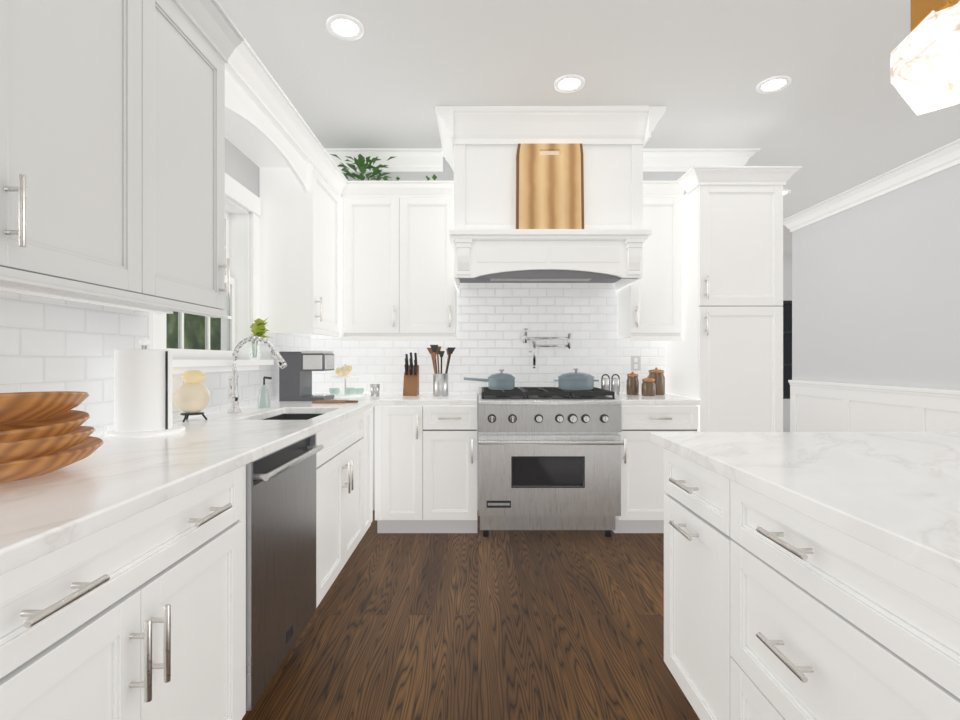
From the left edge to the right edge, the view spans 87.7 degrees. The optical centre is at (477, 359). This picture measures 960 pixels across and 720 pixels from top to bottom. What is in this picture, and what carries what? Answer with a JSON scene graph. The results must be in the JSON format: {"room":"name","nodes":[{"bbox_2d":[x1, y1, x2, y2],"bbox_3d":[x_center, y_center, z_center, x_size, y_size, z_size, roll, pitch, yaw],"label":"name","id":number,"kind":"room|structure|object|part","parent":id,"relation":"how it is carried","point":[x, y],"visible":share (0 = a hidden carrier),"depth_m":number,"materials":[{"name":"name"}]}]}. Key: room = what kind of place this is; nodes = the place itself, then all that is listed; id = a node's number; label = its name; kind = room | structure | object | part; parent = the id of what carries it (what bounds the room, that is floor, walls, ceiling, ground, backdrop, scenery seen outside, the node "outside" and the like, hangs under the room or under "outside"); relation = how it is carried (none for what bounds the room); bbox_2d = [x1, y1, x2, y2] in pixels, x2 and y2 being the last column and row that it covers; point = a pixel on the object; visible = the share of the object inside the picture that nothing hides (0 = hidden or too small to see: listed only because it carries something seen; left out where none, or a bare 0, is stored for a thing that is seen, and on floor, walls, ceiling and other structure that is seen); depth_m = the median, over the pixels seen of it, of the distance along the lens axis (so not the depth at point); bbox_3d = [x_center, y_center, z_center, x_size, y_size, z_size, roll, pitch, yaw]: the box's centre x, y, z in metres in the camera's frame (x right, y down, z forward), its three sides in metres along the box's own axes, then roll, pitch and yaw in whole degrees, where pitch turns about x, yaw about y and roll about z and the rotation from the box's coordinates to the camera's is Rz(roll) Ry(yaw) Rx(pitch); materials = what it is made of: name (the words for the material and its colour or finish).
{"room":"kitchen","nodes":[
{"label":"kitchen","id":0,"kind":"room"},
{"bbox_2d":[225,138,259,197],"bbox_3d":[-1.390,-0.217,0.030,0.160,2.780,8.060,0,0,0],"label":"wall","id":1,"kind":"structure","parent":0,"point":[241,168],"depth_m":2.77,"materials":[{"name":"paint"}]},
{"bbox_2d":[0,0,163,303],"bbox_3d":[-1.139,-0.679,0.970,0.318,0.976,1.099,0,0,0],"label":"upper cabinet","id":2,"kind":"object","parent":1,"relation":"attached to","point":[112,153],"depth_m":1.25,"materials":[{"name":"grey wood"}]},
{"bbox_2d":[171,0,684,199],"bbox_3d":[0.078,-1.198,1.694,2.752,0.097,4.388,0,0,0],"label":"crown molding","id":3,"kind":"structure","parent":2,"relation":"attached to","point":[213,24],"depth_m":2.44,"materials":[{"name":"white wood"}]},
{"bbox_2d":[0,291,310,436],"bbox_3d":[-1.306,0.021,1.446,0.008,0.496,4.892,0,0,0],"label":"tile","id":4,"kind":"structure","parent":1,"relation":"attached to","point":[48,344],"depth_m":1.66,"materials":[{"name":"white tile"}]},
{"bbox_2d":[94,0,229,315],"bbox_3d":[-1.139,-0.679,1.669,0.318,0.976,0.537,0,0,0],"label":"upper cabinet","id":5,"kind":"object","parent":1,"relation":"attached to","point":[194,74],"depth_m":1.73,"materials":[{"name":"grey wood"}]},
{"bbox_2d":[149,173,273,373],"bbox_3d":[-1.343,-0.447,2.470,0.255,1.010,1.010,0,0,0],"label":"window","id":6,"kind":"structure","parent":1,"relation":"in","point":[242,234],"depth_m":2.83,"materials":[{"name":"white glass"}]},
{"bbox_2d":[249,318,272,359],"bbox_3d":[-1.214,-0.125,2.787,0.122,0.245,0.204,0,0,0],"label":"plant","id":7,"kind":"object","parent":6,"relation":"on","point":[258,328],"visible":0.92,"depth_m":2.78,"materials":[{"name":"green plant"}]},
{"bbox_2d":[225,70,307,191],"bbox_3d":[-1.154,-1.077,2.458,0.288,0.170,1.039,0,0,0],"label":"valance","id":8,"kind":"object","parent":1,"relation":"attached to","point":[255,136],"visible":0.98,"depth_m":2.53,"materials":[{"name":"white wood"}]},
{"bbox_2d":[260,164,340,336],"bbox_3d":[-1.119,-0.664,3.428,0.358,1.006,0.920,0,0,0],"label":"upper cabinet","id":9,"kind":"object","parent":1,"relation":"attached to","point":[300,260],"depth_m":2.97,"materials":[{"name":"white wood"}]},
{"bbox_2d":[242,510,699,719],"bbox_3d":[2.700,1.203,2.500,8.600,0.060,13.000,0,0,0],"label":"floor","id":10,"kind":"structure","parent":0,"point":[532,625],"depth_m":2.13,"materials":[{"name":"brown wood"}]},
{"bbox_2d":[0,465,245,719],"bbox_3d":[-0.992,0.735,1.008,0.613,0.876,0.981,0,0,0],"label":"base cabinet","id":11,"kind":"object","parent":10,"relation":"on","point":[141,615],"depth_m":1.00,"materials":[{"name":"grey wood"}]},
{"bbox_2d":[0,393,379,574],"bbox_3d":[-0.972,0.277,1.645,0.657,0.036,4.490,0,0,0],"label":"countertop","id":12,"kind":"structure","parent":11,"relation":"on","point":[109,481],"depth_m":1.16,"materials":[{"name":"stone"}]},
{"bbox_2d":[0,391,102,483],"bbox_3d":[-1.083,0.162,1.086,0.414,0.194,0.466,0,0,0],"label":"wooden bowls","id":13,"kind":"object","parent":12,"relation":"on","point":[42,433],"visible":1,"depth_m":1.06,"materials":[{"name":"brown wood"}]},
{"bbox_2d":[106,337,184,437],"bbox_3d":[-1.175,0.088,1.775,0.236,0.341,0.236,0,0,0],"label":"paper towel","id":14,"kind":"object","parent":12,"relation":"on","point":[142,392],"visible":1,"depth_m":1.70,"materials":[{"name":"white paper"}]},
{"bbox_2d":[174,370,209,421],"bbox_3d":[-1.225,0.153,2.145,0.136,0.217,0.136,0,0,0],"label":"flower vase","id":15,"kind":"object","parent":12,"relation":"on","point":[192,395],"visible":0.98,"depth_m":2.10,"materials":[{"name":"beige ceramic"}]},
{"bbox_2d":[228,336,286,412],"bbox_3d":[-1.081,0.071,2.428,0.287,0.376,0.114,0,0,0],"label":"faucet","id":16,"kind":"object","parent":12,"relation":"on","point":[233,396],"visible":1,"depth_m":2.44,"materials":[{"name":"silver metal"}]},
{"bbox_2d":[257,376,271,407],"bbox_3d":[-1.151,0.173,2.700,0.074,0.171,0.066,0,0,0],"label":"soap dispenser","id":17,"kind":"object","parent":12,"relation":"on","point":[264,399],"visible":1,"depth_m":2.68,"materials":[{"name":"grey"}]},
{"bbox_2d":[263,414,321,419],"bbox_3d":[-0.902,0.406,2.455,0.347,0.221,0.602,0,0,0],"label":"sink","id":18,"kind":"object","parent":12,"relation":"in","point":[294,417],"visible":0.02,"depth_m":2.74,"materials":[{"name":"grey metal"}]},
{"bbox_2d":[279,351,333,400],"bbox_3d":[-1.103,0.100,3.243,0.284,0.318,0.234,0,0,0],"label":"coffee maker","id":19,"kind":"object","parent":12,"relation":"on","point":[295,379],"visible":0.94,"depth_m":3.13,"materials":[{"name":"grey plastic"}]},
{"bbox_2d":[312,400,357,402],"bbox_3d":[-0.862,0.253,3.045,0.257,0.012,0.130,0,0,0],"label":"serving board","id":20,"kind":"object","parent":12,"relation":"on","point":[336,401],"visible":1,"depth_m":3.02,"materials":[{"name":"brown wood"}]},
{"bbox_2d":[325,364,365,396],"bbox_3d":[-0.955,0.144,3.600,0.290,0.230,0.290,0,0,0],"label":"tiered tray","id":21,"kind":"object","parent":12,"relation":"on","point":[343,371],"visible":0.98,"depth_m":3.56,"materials":[{"name":"white stone"}]},
{"bbox_2d":[370,384,379,395],"bbox_3d":[-0.745,0.216,3.620,0.072,0.085,0.072,0,0,0],"label":"metal cup","id":22,"kind":"object","parent":12,"relation":"on","point":[375,389],"visible":1,"depth_m":3.59,"materials":[{"name":"silver metal"}]},
{"bbox_2d":[246,433,323,710],"bbox_3d":[-0.950,0.736,1.805,0.620,0.874,0.604,0,0,0],"label":"dishwasher","id":23,"kind":"object","parent":10,"relation":"on","point":[280,547],"visible":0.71,"depth_m":1.71,"materials":[{"name":"grey metal"}]},
{"bbox_2d":[316,452,367,607],"bbox_3d":[-0.992,0.873,2.556,0.613,0.599,0.888,0,0,0],"label":"base cabinet","id":24,"kind":"object","parent":10,"relation":"on","point":[341,481],"depth_m":2.47,"materials":[{"name":"grey wood"}]},
{"bbox_2d":[316,408,372,527],"bbox_3d":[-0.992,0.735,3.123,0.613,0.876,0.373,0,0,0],"label":"base cabinet","id":25,"kind":"object","parent":10,"relation":"on","point":[353,436],"depth_m":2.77,"materials":[{"name":"grey wood"}]},
{"bbox_2d":[375,405,476,532],"bbox_3d":[-0.343,0.735,3.593,0.678,0.876,0.606,0,0,0],"label":"base cabinet","id":26,"kind":"object","parent":10,"relation":"on","point":[425,468],"depth_m":3.30,"materials":[{"name":"grey wood"}]},
{"bbox_2d":[380,393,476,404],"bbox_3d":[-0.322,0.277,3.573,0.636,0.036,0.634,0,0,0],"label":"countertop","id":27,"kind":"structure","parent":26,"relation":"on","point":[385,398],"depth_m":3.28,"materials":[{"name":"stone"}]},
{"bbox_2d":[403,352,418,395],"bbox_3d":[-0.490,0.101,3.665,0.100,0.315,0.150,0,0,0],"label":"knife block","id":28,"kind":"object","parent":27,"relation":"on","point":[411,382],"visible":1,"depth_m":3.63,"materials":[{"name":"brown wood"}]},
{"bbox_2d":[427,345,455,395],"bbox_3d":[-0.268,0.074,3.620,0.217,0.369,0.110,0,0,0],"label":"utensil crock","id":29,"kind":"object","parent":27,"relation":"on","point":[440,383],"visible":1,"depth_m":3.60,"materials":[{"name":"silver metal"}]},
{"bbox_2d":[478,387,623,536],"bbox_3d":[0.460,0.690,3.509,0.914,0.966,0.759,0,0,0],"label":"range","id":30,"kind":"object","parent":10,"relation":"on","point":[549,458],"visible":1,"depth_m":3.21,"materials":[{"name":"silver metal"}]},
{"bbox_2d":[464,369,514,389],"bbox_3d":[0.081,0.135,3.520,0.364,0.145,0.196,0,0,0],"label":"saucepan","id":31,"kind":"object","parent":30,"relation":"on","point":[501,380],"visible":0.98,"depth_m":3.45,"materials":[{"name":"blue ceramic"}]},
{"bbox_2d":[554,368,598,389],"bbox_3d":[0.690,0.132,3.520,0.306,0.150,0.258,0,0,0],"label":"pot","id":32,"kind":"object","parent":30,"relation":"on","point":[575,380],"visible":1,"depth_m":3.42,"materials":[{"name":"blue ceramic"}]},
{"bbox_2d":[612,405,697,532],"bbox_3d":[1.190,0.735,3.593,0.530,0.876,0.606,0,0,0],"label":"base cabinet","id":33,"kind":"object","parent":10,"relation":"on","point":[642,460],"depth_m":3.30,"materials":[{"name":"grey wood"}]},
{"bbox_2d":[609,393,700,404],"bbox_3d":[1.189,0.277,3.576,0.530,0.036,0.628,0,0,0],"label":"countertop","id":34,"kind":"structure","parent":33,"relation":"on","point":[667,399],"depth_m":3.26,"materials":[{"name":"stone"}]},
{"bbox_2d":[601,374,619,394],"bbox_3d":[1.001,0.182,3.775,0.142,0.154,0.056,0,0,-7],"label":"mill","id":35,"kind":"object","parent":34,"relation":"on","point":[615,384],"visible":0.92,"depth_m":3.76,"materials":[{"name":"silver metal"}]},
{"bbox_2d":[626,371,638,394],"bbox_3d":[1.150,0.172,3.720,0.090,0.174,0.089,0,0,0],"label":"jar","id":36,"kind":"object","parent":34,"relation":"on","point":[632,384],"visible":1,"depth_m":3.68,"materials":[{"name":"brown"}]},
{"bbox_2d":[641,376,655,395],"bbox_3d":[1.235,0.187,3.620,0.100,0.144,0.098,0,0,0],"label":"jar","id":37,"kind":"object","parent":34,"relation":"on","point":[648,386],"visible":1,"depth_m":3.58,"materials":[{"name":"brown"}]},
{"bbox_2d":[648,367,664,394],"bbox_3d":[1.330,0.157,3.730,0.124,0.204,0.122,0,0,0],"label":"jar","id":38,"kind":"object","parent":34,"relation":"on","point":[657,374],"visible":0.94,"depth_m":3.68,"materials":[{"name":"brown"}]},
{"bbox_2d":[666,166,801,431],"bbox_3d":[1.734,-0.037,3.551,0.702,2.420,0.673,0,0,0],"label":"pantry","id":39,"kind":"object","parent":10,"relation":"on","point":[724,361],"visible":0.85,"depth_m":3.30,"materials":[{"name":"grey wood"}]},
{"bbox_2d":[664,448,959,719],"bbox_3d":[1.305,0.737,0.502,1.390,0.871,2.545,0,0,0],"label":"kitchen island","id":40,"kind":"object","parent":10,"relation":"on","point":[774,610],"visible":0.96,"depth_m":1.05,"materials":[{"name":"white wood"}]},
{"bbox_2d":[650,432,959,587],"bbox_3d":[1.335,0.280,0.500,1.430,0.042,2.600,0,0,0],"label":"island countertop","id":41,"kind":"structure","parent":40,"relation":"on","point":[896,495],"depth_m":1.11,"materials":[{"name":"stone"}]},
{"bbox_2d":[342,157,685,509],"bbox_3d":[0.280,-0.217,3.980,3.180,2.780,0.160,0,0,0],"label":"wall","id":42,"kind":"structure","parent":0,"point":[447,174],"depth_m":3.89,"materials":[{"name":"paint"}]},
{"bbox_2d":[340,198,456,340],"bbox_3d":[-0.569,-0.652,3.699,0.814,1.030,0.378,0,0,0],"label":"upper cabinet","id":43,"kind":"object","parent":42,"relation":"attached to","point":[398,283],"visible":0.9,"depth_m":3.56,"materials":[{"name":"white wood"}]},
{"bbox_2d":[330,154,436,180],"bbox_3d":[-0.705,-1.376,3.755,0.810,0.366,0.284,0,0,0],"label":"potted plant","id":44,"kind":"object","parent":43,"relation":"on","point":[360,164],"visible":0.75,"depth_m":3.72,"materials":[{"name":"green plant"}]},
{"bbox_2d":[311,283,665,394],"bbox_3d":[0.084,-0.279,3.896,2.772,1.096,0.008,0,0,0],"label":"tile","id":45,"kind":"structure","parent":42,"relation":"attached to","point":[494,320],"depth_m":3.89,"materials":[{"name":"white tile"}]},
{"bbox_2d":[521,329,570,367],"bbox_3d":[0.523,-0.089,3.836,0.376,0.305,0.113,0,0,0],"label":"pot filler","id":46,"kind":"object","parent":45,"relation":"attached to","point":[525,338],"visible":0.98,"depth_m":3.81,"materials":[{"name":"silver metal"}]},
{"bbox_2d":[631,356,640,370],"bbox_3d":[1.228,0.025,3.889,0.075,0.115,0.006,0,0,0],"label":"electrical outlet","id":47,"kind":"object","parent":45,"relation":"attached to","point":[635,363],"visible":1,"depth_m":3.89,"materials":[{"name":"grey plastic"}]},
{"bbox_2d":[436,106,665,290],"bbox_3d":[0.461,-1.073,3.524,1.458,1.068,0.733,0,0,0],"label":"range hood","id":48,"kind":"object","parent":42,"relation":"attached to","point":[490,242],"visible":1,"depth_m":3.27,"materials":[{"name":"white wood"}]},
{"bbox_2d":[516,144,583,228],"bbox_3d":[0.465,-1.122,3.243,0.440,0.563,0.046,0,0,0],"label":"cutting board","id":49,"kind":"object","parent":48,"relation":"on","point":[549,191],"visible":0.88,"depth_m":3.23,"materials":[{"name":"brown wood"}]},
{"bbox_2d":[617,198,682,340],"bbox_3d":[1.269,-0.652,3.699,0.370,1.030,0.378,0,0,0],"label":"upper cabinet","id":50,"kind":"object","parent":42,"relation":"attached to","point":[649,305],"visible":0.75,"depth_m":3.56,"materials":[{"name":"white wood"}]},
{"bbox_2d":[217,0,959,253],"bbox_3d":[2.700,-1.647,2.500,8.600,0.080,13.000,0,0,0],"label":"ceiling","id":51,"kind":"structure","parent":0,"point":[837,116],"depth_m":2.77,"materials":[{"name":"paint"}]},
{"bbox_2d":[326,14,363,40],"bbox_3d":[-0.640,-1.601,2.410,0.175,0.012,0.175,0,0,-24],"label":"recessed light","id":52,"kind":"object","parent":51,"relation":"in","point":[345,27],"depth_m":2.41,"materials":[{"name":"white"}]},
{"bbox_2d":[325,148,442,171],"bbox_3d":[-0.791,-1.537,-0.050,1.037,0.140,7.900,0,0,0],"label":"crown molding","id":53,"kind":"structure","parent":51,"relation":"attached to","point":[417,160],"depth_m":3.85,"materials":[{"name":"white wood"}]},
{"bbox_2d":[554,74,584,92],"bbox_3d":[0.530,-1.601,2.900,0.175,0.012,0.175,0,0,-39],"label":"recessed light","id":54,"kind":"object","parent":51,"relation":"in","point":[570,83],"depth_m":2.90,"materials":[{"name":"white"}]},
{"bbox_2d":[643,148,760,171],"bbox_3d":[1.670,-1.537,5.697,0.950,0.140,3.805,0,0,0],"label":"crown molding","id":55,"kind":"structure","parent":51,"relation":"attached to","point":[670,159],"depth_m":3.85,"materials":[{"name":"white wood"}]},
{"bbox_2d":[756,75,790,93],"bbox_3d":[1.720,-1.601,2.910,0.175,0.012,0.175,0,0,-9],"label":"recessed light","id":56,"kind":"object","parent":51,"relation":"in","point":[774,84],"depth_m":2.91,"materials":[{"name":"white"}]},
{"bbox_2d":[783,189,790,195],"bbox_3d":[2.900,-1.601,4.800,0.175,0.012,0.175,0,0,-24],"label":"recessed light","id":57,"kind":"object","parent":51,"relation":"in","point":[785,192],"depth_m":4.77,"materials":[{"name":"white"}]},
{"bbox_2d":[783,139,959,231],"bbox_3d":[5.168,-1.537,0.917,3.345,0.140,9.835,0,0,0],"label":"crown molding","id":58,"kind":"structure","parent":51,"relation":"attached to","point":[942,158],"depth_m":4.39,"materials":[{"name":"white wood"}]},
{"bbox_2d":[890,0,959,115],"bbox_3d":[1.293,-1.147,1.378,0.291,0.916,0.310,0,0,0],"label":"pendant light","id":59,"kind":"object","parent":51,"relation":"hanging from","point":[921,11],"depth_m":1.35,"materials":[{"name":"gold metal"}]},
{"bbox_3d":[1.293,-0.823,1.378,0.291,0.267,0.310,0,0,0],"label":"pendant light shade","id":60,"kind":"part","parent":59,"relation":"part of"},
{"bbox_2d":[783,254,791,431],"bbox_3d":[4.440,-0.217,7.680,5.120,2.780,0.160,0,0,0],"label":"wall","id":61,"kind":"structure","parent":0,"point":[787,277],"depth_m":7.59,"materials":[{"name":"paint"}]},
{"bbox_2d":[783,301,791,398],"bbox_3d":[4.800,-0.157,7.685,1.100,1.500,0.050,0,0,0],"label":"window","id":62,"kind":"structure","parent":61,"relation":"in","point":[787,340],"depth_m":7.70,"materials":[{"name":"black glass"}]},
{"bbox_2d":[792,164,959,390],"bbox_3d":[3.680,-0.217,0.865,0.160,2.780,9.730,0,0,0],"label":"wall","id":63,"kind":"structure","parent":0,"point":[875,291],"depth_m":4.43,"materials":[{"name":"paint"}]},
{"bbox_2d":[788,380,959,431],"bbox_3d":[3.578,0.701,0.820,0.045,0.945,9.820,0,0,0],"label":"wainscot","id":64,"kind":"structure","parent":63,"relation":"attached to","point":[815,406],"depth_m":4.57,"materials":[{"name":"white wood"}]},
{"label":"outside","id":65,"kind":"structure","parent":0,"visible":0},
{"bbox_2d":[166,312,220,349],"bbox_3d":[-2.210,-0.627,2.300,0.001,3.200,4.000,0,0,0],"label":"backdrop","id":66,"kind":"structure","parent":65,"point":[173,324],"depth_m":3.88,"materials":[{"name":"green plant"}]}
]}

